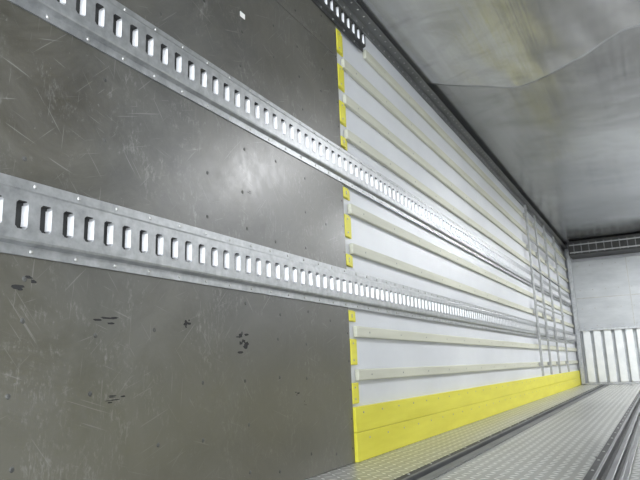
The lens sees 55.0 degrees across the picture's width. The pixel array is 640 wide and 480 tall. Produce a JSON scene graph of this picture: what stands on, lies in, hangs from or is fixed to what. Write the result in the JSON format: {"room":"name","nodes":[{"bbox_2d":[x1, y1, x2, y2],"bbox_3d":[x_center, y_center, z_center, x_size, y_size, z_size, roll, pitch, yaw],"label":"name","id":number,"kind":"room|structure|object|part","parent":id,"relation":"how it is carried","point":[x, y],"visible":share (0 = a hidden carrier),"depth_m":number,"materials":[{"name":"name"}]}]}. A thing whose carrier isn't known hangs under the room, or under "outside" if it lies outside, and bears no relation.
{"room":"loading area","nodes":[
{"label":"loading area","id":0,"kind":"room"},
{"bbox_2d":[336,26,577,406],"bbox_3d":[1.544,0.344,5.500,0.060,2.380,10.840,-8,-13,28],"label":"wall","id":1,"kind":"structure","parent":0,"point":[372,353],"depth_m":3.90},
{"bbox_2d":[0,0,354,479],"bbox_3d":[-0.454,-0.315,1.806,0.014,2.168,2.337,-8,-13,28],"label":"lining","id":2,"kind":"object","parent":1,"relation":"attached to","point":[105,374],"visible":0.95,"depth_m":1.76,"materials":[{"name":"grey metal"}]},
{"bbox_2d":[312,0,365,51],"bbox_3d":[-0.399,-1.278,2.145,0.021,0.124,2.640,-8,-13,28],"label":"track rail","id":3,"kind":"object","parent":2,"relation":"attached to","point":[331,9],"visible":1,"depth_m":3.06,"materials":[{"name":"metal"}]},
{"bbox_2d":[0,173,575,342],"bbox_3d":[1.560,0.705,5.312,0.021,0.170,10.630,-8,-13,28],"label":"track rail","id":4,"kind":"object","parent":1,"relation":"attached to","point":[40,221],"visible":0.94,"depth_m":1.80,"materials":[{"name":"metal"}]},
{"bbox_2d":[7,0,570,306],"bbox_3d":[1.514,0.136,5.383,0.021,0.170,10.520,-8,-13,28],"label":"track rail","id":5,"kind":"object","parent":1,"relation":"attached to","point":[108,26],"visible":0.87,"depth_m":2.09,"materials":[{"name":"metal"}]},
{"bbox_2d":[336,28,358,403],"bbox_3d":[0.126,-0.158,2.861,0.018,1.778,0.085,-8,-13,28],"label":"guard","id":6,"kind":"object","parent":1,"relation":"attached to","point":[342,109],"visible":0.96,"depth_m":2.84,"materials":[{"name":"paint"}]},
{"bbox_2d":[334,0,567,251],"bbox_3d":[1.547,-0.727,5.667,0.064,0.073,10.780,-8,-13,28],"label":"trim","id":7,"kind":"structure","parent":1,"relation":"attached to","point":[351,8],"depth_m":4.20,"materials":[{"name":"metal"}]},
{"bbox_2d":[341,50,578,380],"bbox_3d":[2.134,0.461,6.495,0.024,1.730,8.360,-8,-13,28],"label":"cream rub slats","id":8,"kind":"structure","parent":1,"relation":"attached to","point":[358,331],"depth_m":3.90,"materials":[{"name":"wood"}]},
{"bbox_2d":[353,370,581,462],"bbox_3d":[2.160,1.518,6.245,0.029,0.224,8.420,-8,-13,28],"label":"baseboard","id":9,"kind":"structure","parent":1,"relation":"attached to","point":[383,427],"depth_m":3.54,"materials":[{"name":"yellow paint"}]},
{"bbox_2d":[523,204,569,375],"bbox_3d":[2.900,0.711,7.808,0.048,1.925,2.280,-8,-13,28],"label":"posts","id":10,"kind":"object","parent":1,"relation":"attached to","point":[528,246],"visible":1,"depth_m":7.47,"materials":[{"name":"metal"}]},
{"bbox_3d":[2.383,0.535,6.882,0.042,1.925,0.054,-8,-13,28],"label":"post","id":11,"kind":"part","parent":10,"relation":"part of","materials":[{"name":"metal"}]},
{"bbox_3d":[2.670,0.634,7.399,0.042,1.925,0.054,-8,-13,28],"label":"post","id":12,"kind":"part","parent":10,"relation":"part of","materials":[{"name":"metal"}]},
{"bbox_3d":[3.005,0.749,8.003,0.042,1.925,0.054,-8,-13,28],"label":"post","id":13,"kind":"part","parent":10,"relation":"part of","materials":[{"name":"metal"}]},
{"bbox_3d":[3.412,0.888,8.737,0.042,1.925,0.054,-8,-13,28],"label":"post","id":14,"kind":"part","parent":10,"relation":"part of","materials":[{"name":"metal"}]},
{"bbox_2d":[305,384,639,479],"bbox_3d":[2.650,1.315,4.667,2.400,0.060,10.780,-8,-13,28],"label":"floor","id":15,"kind":"structure","parent":0,"point":[564,445],"depth_m":2.92,"materials":[{"name":"grey metal"}]},
{"bbox_2d":[394,384,609,479],"bbox_3d":[1.938,1.400,5.046,0.124,0.038,10.760,-8,-13,28],"label":"channel","id":16,"kind":"object","parent":15,"relation":"on","point":[430,471],"visible":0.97,"depth_m":2.96,"materials":[{"name":"black steel"}]},
{"bbox_2d":[583,391,639,479],"bbox_3d":[2.465,1.323,4.769,0.134,0.038,10.760,-8,-13,28],"label":"channel","id":17,"kind":"object","parent":15,"relation":"on","point":[615,460],"visible":1,"depth_m":2.67,"materials":[{"name":"black steel"}]},
{"bbox_2d":[426,26,639,245],"bbox_3d":[2.568,-0.955,5.145,2.400,0.058,10.780,-8,-13,28],"label":"ceiling","id":18,"kind":"structure","parent":0,"point":[568,139],"depth_m":5.24,"materials":[{"name":"silver metal"}]},
{"bbox_2d":[355,0,639,87],"bbox_3d":[0.946,-1.464,2.206,2.392,0.030,3.992,-8,-13,28],"label":"sheet","id":19,"kind":"object","parent":18,"relation":"attached to","point":[476,43],"visible":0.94,"depth_m":3.54,"materials":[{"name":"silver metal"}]},
{"bbox_2d":[567,233,639,258],"bbox_3d":[5.011,0.035,9.508,2.160,0.228,0.470,-8,-13,28],"label":"air vent","id":20,"kind":"object","parent":18,"relation":"attached to","point":[623,244],"visible":1,"depth_m":9.61,"materials":[{"name":"metal"}]},
{"bbox_2d":[564,246,639,384],"bbox_3d":[5.202,1.070,9.582,2.400,2.380,0.060,-8,-13,28],"label":"wall","id":21,"kind":"structure","parent":0,"point":[566,250],"depth_m":10.06,"materials":[{"name":"grey metal"}]},
{"bbox_2d":[566,251,639,384],"bbox_3d":[5.160,1.103,9.493,2.330,2.159,0.118,-8,-13,28],"label":"bulkhead","id":22,"kind":"object","parent":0,"point":[605,293],"visible":0.97,"depth_m":9.79,"materials":[{"name":"white metal"}]},
{"bbox_3d":[5.162,0.776,9.589,2.200,1.120,0.058,-8,-13,28],"label":"grey panel","id":23,"kind":"part","parent":22,"relation":"part of","materials":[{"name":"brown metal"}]}
]}

